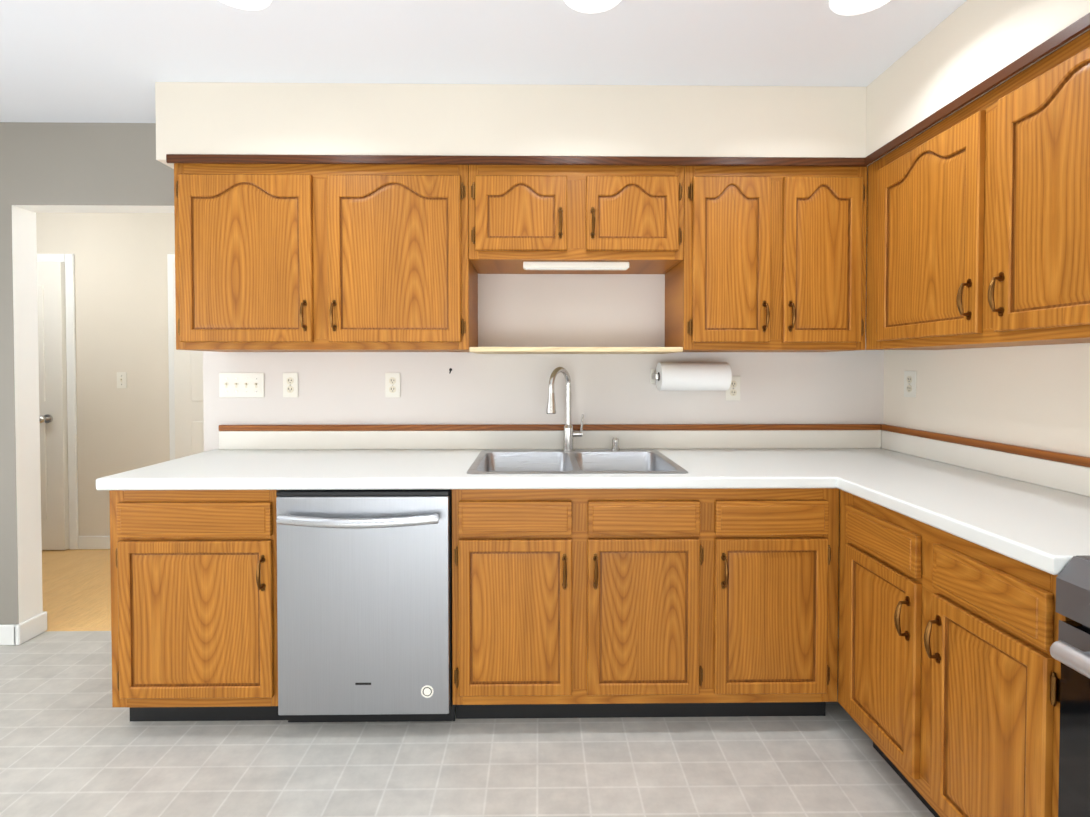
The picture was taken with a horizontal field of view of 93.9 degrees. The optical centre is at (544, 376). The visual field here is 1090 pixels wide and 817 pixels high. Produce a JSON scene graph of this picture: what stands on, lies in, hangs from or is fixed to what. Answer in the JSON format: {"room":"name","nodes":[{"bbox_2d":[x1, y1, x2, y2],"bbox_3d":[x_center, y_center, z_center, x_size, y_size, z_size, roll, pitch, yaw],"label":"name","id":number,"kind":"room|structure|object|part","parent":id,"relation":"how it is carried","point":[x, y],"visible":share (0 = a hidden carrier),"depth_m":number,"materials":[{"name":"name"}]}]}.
{"room":"kitchen","nodes":[
{"label":"kitchen","id":0,"kind":"room"},
{"bbox_2d":[36,213,174,535],"bbox_3d":[-1.919,0.018,3.694,8.200,2.430,0.100,0,1,-1],"label":"wall","id":1,"kind":"structure","parent":0,"point":[121,297],"depth_m":3.63,"materials":[{"name":"beige paint"}]},
{"bbox_2d":[37,262,68,549],"bbox_3d":[-3.798,0.211,3.563,0.800,2.032,0.116,0,1,-1],"label":"hall door","id":2,"kind":"structure","parent":1,"relation":"in","point":[53,404],"depth_m":3.58,"materials":[{"name":"white wood"}]},
{"bbox_2d":[78,536,109,548],"bbox_3d":[-3.009,1.186,3.644,0.656,0.095,0.013,0,1,-1],"label":"baseboard","id":3,"kind":"structure","parent":1,"relation":"attached to","point":[85,542],"depth_m":3.64,"materials":[{"name":"white paint"}]},
{"bbox_2d":[37,254,174,549],"bbox_3d":[-2.969,0.181,3.625,2.580,2.105,0.018,0,1,-1],"label":"door frame","id":4,"kind":"structure","parent":1,"relation":"attached to","point":[68,259],"depth_m":3.61,"materials":[{"name":"white paint"}]},
{"bbox_2d":[117,372,126,387],"bbox_3d":[-3.019,0.024,3.623,0.070,0.115,0.016,0,1,-1],"label":"light switch","id":5,"kind":"object","parent":1,"relation":"attached to","point":[121,379],"visible":1,"depth_m":3.63,"materials":[{"name":"white plastic"}]},
{"bbox_2d":[173,262,203,458],"bbox_3d":[-2.178,0.211,3.582,0.880,2.032,0.116,0,1,-1],"label":"hall door","id":6,"kind":"structure","parent":1,"relation":"in","point":[189,405],"depth_m":3.59,"materials":[{"name":"white wood"}]},
{"bbox_2d":[0,122,883,638],"bbox_3d":[-0.898,0.039,2.444,5.213,2.430,0.115,0,1,-1],"label":"wall","id":7,"kind":"structure","parent":0,"point":[545,310],"depth_m":2.39,"materials":[{"name":"white paint"}]},
{"bbox_2d":[0,621,25,644],"bbox_3d":[-2.860,1.208,2.377,0.808,0.095,0.012,0,1,-1],"label":"baseboard","id":8,"kind":"structure","parent":7,"relation":"attached to","point":[23,632],"depth_m":2.37,"materials":[{"name":"white paint"}]},
{"bbox_2d":[26,611,46,634],"bbox_3d":[-4.181,1.206,2.489,3.448,0.095,0.013,0,1,-1],"label":"baseboard","id":9,"kind":"structure","parent":7,"relation":"attached to","point":[37,624],"depth_m":2.46,"materials":[{"name":"white paint"}]},
{"bbox_2d":[219,373,263,396],"bbox_3d":[-1.410,0.038,2.372,0.204,0.107,0.016,0,1,-1],"label":"light switch","id":10,"kind":"object","parent":7,"relation":"attached to","point":[241,384],"visible":1,"depth_m":2.36,"materials":[{"name":"white plastic"}]},
{"bbox_2d":[283,373,297,396],"bbox_3d":[-1.191,0.039,2.379,0.070,0.115,0.008,0,1,-1],"label":"electrical outlet","id":11,"kind":"object","parent":7,"relation":"attached to","point":[290,384],"visible":1,"depth_m":2.38,"materials":[{"name":"white plastic"}]},
{"bbox_2d":[174,163,477,351],"bbox_3d":[-0.903,-0.487,2.188,1.182,0.750,0.376,0,1,-1],"label":"upper cabinet","id":12,"kind":"object","parent":7,"relation":"attached to","point":[321,257],"visible":1,"depth_m":2.04,"materials":[{"name":"brown wood"}]},
{"bbox_2d":[385,373,399,396],"bbox_3d":[-0.714,0.039,2.385,0.070,0.115,0.008,0,1,-1],"label":"electrical outlet","id":13,"kind":"object","parent":7,"relation":"attached to","point":[392,384],"visible":1,"depth_m":2.38,"materials":[{"name":"white plastic"}]},
{"bbox_2d":[218,424,877,449],"bbox_3d":[0.046,0.282,2.390,3.124,0.114,0.024,0,1,-1],"label":"backsplash","id":14,"kind":"structure","parent":7,"relation":"attached to","point":[506,436],"depth_m":2.38,"materials":[{"name":"white laminate"}]},
{"bbox_2d":[469,347,682,353],"bbox_3d":[0.127,-0.115,2.237,0.876,0.020,0.314,0,1,-1],"label":"shelf","id":15,"kind":"object","parent":7,"relation":"attached to","point":[572,350],"visible":1,"depth_m":2.08,"materials":[{"name":"beige wood"}]},
{"bbox_2d":[469,165,683,273],"bbox_3d":[0.127,-0.671,2.197,0.875,0.383,0.376,0,1,-1],"label":"upper cabinet","id":16,"kind":"object","parent":7,"relation":"attached to","point":[519,215],"visible":0.98,"depth_m":2.05,"materials":[{"name":"brown wood"}]},
{"bbox_2d":[523,261,628,269],"bbox_3d":[0.129,-0.463,2.123,0.440,0.030,0.045,0,1,-1],"label":"under-cabinet light","id":17,"kind":"object","parent":16,"relation":"attached to","point":[562,265],"visible":1,"depth_m":2.10,"materials":[{"name":"white plastic"}]},
{"bbox_2d":[650,362,731,390],"bbox_3d":[0.674,-0.001,2.331,0.352,0.128,0.145,0,1,-1],"label":"paper towel","id":18,"kind":"object","parent":7,"relation":"attached to","point":[683,376],"visible":1,"depth_m":2.27,"materials":[{"name":"white paper"}]},
{"bbox_2d":[726,376,740,399],"bbox_3d":[0.889,0.054,2.404,0.070,0.115,0.008,0,1,-1],"label":"electrical outlet","id":19,"kind":"object","parent":7,"relation":"attached to","point":[733,392],"visible":0.9,"depth_m":2.40,"materials":[{"name":"white plastic"}]},
{"bbox_2d":[665,166,866,351],"bbox_3d":[0.941,-0.487,2.210,0.749,0.750,0.376,0,1,-1],"label":"upper cabinet","id":20,"kind":"object","parent":7,"relation":"attached to","point":[774,260],"visible":1,"depth_m":2.06,"materials":[{"name":"brown wood"}]},
{"bbox_2d":[0,549,934,816],"bbox_3d":[-1.883,1.334,0.666,8.200,0.100,6.400,0,1,-1],"label":"floor","id":21,"kind":"structure","parent":0,"point":[74,742],"depth_m":1.68,"materials":[{"name":"tile"}]},
{"bbox_2d":[109,490,287,720],"bbox_3d":[-1.234,0.824,2.061,0.582,0.872,0.666,0,1,-1],"label":"base cabinet","id":22,"kind":"object","parent":21,"relation":"on","point":[194,630],"visible":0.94,"depth_m":1.77,"materials":[{"name":"brown wood"}]},
{"bbox_2d":[276,489,454,721],"bbox_3d":[-0.637,0.828,2.041,0.609,0.866,0.664,0,1,-1],"label":"dishwasher","id":23,"kind":"object","parent":21,"relation":"on","point":[364,599],"visible":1,"depth_m":1.77,"materials":[{"name":"metal"}]},
{"bbox_2d":[452,489,727,718],"bbox_3d":[0.139,0.824,2.095,0.941,0.872,0.631,0,1,-1],"label":"base cabinet","id":24,"kind":"object","parent":21,"relation":"on","point":[592,603],"depth_m":1.79,"materials":[{"name":"brown wood"}]},
{"bbox_2d":[96,449,979,489],"bbox_3d":[0.029,0.366,2.069,3.164,0.042,0.665,0,1,-1],"label":"countertop","id":25,"kind":"structure","parent":24,"relation":"on","point":[216,469],"depth_m":1.84,"materials":[{"name":"white laminate"}]},
{"bbox_2d":[546,367,583,451],"bbox_3d":[0.091,0.146,2.259,0.174,0.382,0.177,0,1,-1],"label":"gooseneck faucet","id":26,"kind":"object","parent":25,"relation":"on","point":[569,433],"visible":1,"depth_m":2.30,"materials":[{"name":"silver metal"}]},
{"bbox_2d":[467,437,687,473],"bbox_3d":[0.116,0.404,2.092,0.808,0.244,0.535,0,1,-1],"label":"double-bowl sink","id":27,"kind":"object","parent":25,"relation":"in","point":[596,461],"depth_m":2.28,"materials":[{"name":"metal"}]},
{"bbox_3d":[0.322,0.307,2.325,0.039,0.058,0.040,0,1,-1],"label":"air gap cap","id":28,"kind":"part","parent":27,"relation":"part of","materials":[{"name":"silver metal"}]},
{"bbox_2d":[724,488,838,716],"bbox_3d":[0.786,0.824,2.103,0.513,0.872,0.631,0,1,-1],"label":"base cabinet","id":29,"kind":"object","parent":21,"relation":"on","point":[781,545],"depth_m":1.79,"materials":[{"name":"brown wood"}]},
{"bbox_2d":[768,448,962,467],"bbox_3d":[1.304,0.365,2.112,0.614,0.042,0.480,0,1,-1],"label":"countertop","id":30,"kind":"structure","parent":29,"relation":"on","point":[873,457],"depth_m":2.14,"materials":[{"name":"white laminate"}]},
{"bbox_2d":[838,489,1073,816],"bbox_3d":[1.306,0.835,1.428,0.626,0.872,0.775,0,1,-1],"label":"base cabinet","id":31,"kind":"object","parent":21,"relation":"on","point":[949,669],"visible":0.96,"depth_m":1.30,"materials":[{"name":"brown wood"}]},
{"bbox_2d":[840,472,1089,574],"bbox_3d":[1.322,0.377,1.393,0.595,0.042,0.720,0,1,-1],"label":"countertop","id":32,"kind":"structure","parent":31,"relation":"on","point":[1045,529],"depth_m":1.39,"materials":[{"name":"white laminate"}]},
{"bbox_2d":[1050,555,1089,816],"bbox_3d":[1.300,0.770,0.656,0.653,0.988,0.762,0,1,-1],"label":"range","id":33,"kind":"object","parent":21,"relation":"on","point":[1070,649],"visible":1,"depth_m":0.99,"materials":[{"name":"grey metal"}]},
{"bbox_2d":[0,0,966,122],"bbox_3d":[-1.883,-1.196,0.624,8.200,0.100,6.400,0,1,-1],"label":"ceiling","id":34,"kind":"structure","parent":0,"point":[87,61],"depth_m":1.79,"materials":[{"name":"white paint"}]},
{"bbox_2d":[218,0,271,10],"bbox_3d":[-0.924,-1.157,1.511,0.202,0.007,0.202,0,1,-1],"label":"recessed light","id":35,"kind":"object","parent":34,"relation":"in","point":[252,5],"visible":1,"depth_m":1.58,"materials":[{"name":"white paint"}]},
{"bbox_2d":[563,0,621,13],"bbox_3d":[0.146,-1.157,1.524,0.202,0.007,0.202,0,1,-1],"label":"recessed light","id":36,"kind":"object","parent":34,"relation":"in","point":[590,6],"visible":1,"depth_m":1.58,"materials":[{"name":"white paint"}]},
{"bbox_2d":[829,0,890,15],"bbox_3d":[0.971,-1.157,1.534,0.202,0.007,0.202,0,1,-1],"label":"recessed light","id":37,"kind":"object","parent":34,"relation":"in","point":[848,7],"visible":1,"depth_m":1.59,"materials":[{"name":"white paint"}]},
{"bbox_2d":[155,0,1089,191],"bbox_3d":[0.042,-1.004,1.290,3.158,0.306,2.179,0,1,-1],"label":"soffit","id":38,"kind":"structure","parent":0,"point":[965,47],"depth_m":2.03,"materials":[{"name":"beige paint"}]},
{"bbox_2d":[166,154,861,166],"bbox_3d":[-0.101,-0.865,2.032,2.797,0.034,0.014,0,1,-1],"label":"crown molding","id":39,"kind":"structure","parent":38,"relation":"attached to","point":[170,158],"depth_m":2.03,"materials":[{"name":"brown wood"}]},
{"bbox_2d":[862,13,1089,166],"bbox_3d":[1.302,-0.849,1.117,0.013,0.034,1.800,0,1,-1],"label":"crown molding","id":40,"kind":"structure","parent":38,"relation":"attached to","point":[1065,35],"depth_m":1.47,"materials":[{"name":"brown wood"}]},
{"bbox_2d":[883,343,1089,456],"bbox_3d":[1.688,0.080,-0.047,0.100,2.430,4.930,0,1,-1],"label":"wall","id":41,"kind":"structure","parent":0,"point":[1036,396],"depth_m":1.81,"materials":[{"name":"beige paint"}]},
{"bbox_2d":[904,371,915,397],"bbox_3d":[1.607,0.032,2.240,0.008,0.115,0.070,0,1,-1],"label":"electrical outlet","id":42,"kind":"object","parent":41,"relation":"attached to","point":[909,383],"visible":1,"depth_m":2.23,"materials":[{"name":"white plastic"}]},
{"bbox_2d":[866,30,1089,349],"bbox_3d":[1.442,-0.476,1.530,0.351,0.750,1.109,0,1,-1],"label":"upper cabinet","id":43,"kind":"object","parent":41,"relation":"attached to","point":[978,222],"visible":1,"depth_m":1.51,"materials":[{"name":"brown wood"}]},
{"bbox_2d":[878,424,1089,496],"bbox_3d":[1.603,0.293,1.711,0.028,0.114,1.350,0,1,-1],"label":"backsplash","id":44,"kind":"structure","parent":41,"relation":"attached to","point":[1070,473],"depth_m":1.80,"materials":[{"name":"white laminate"}]}
]}

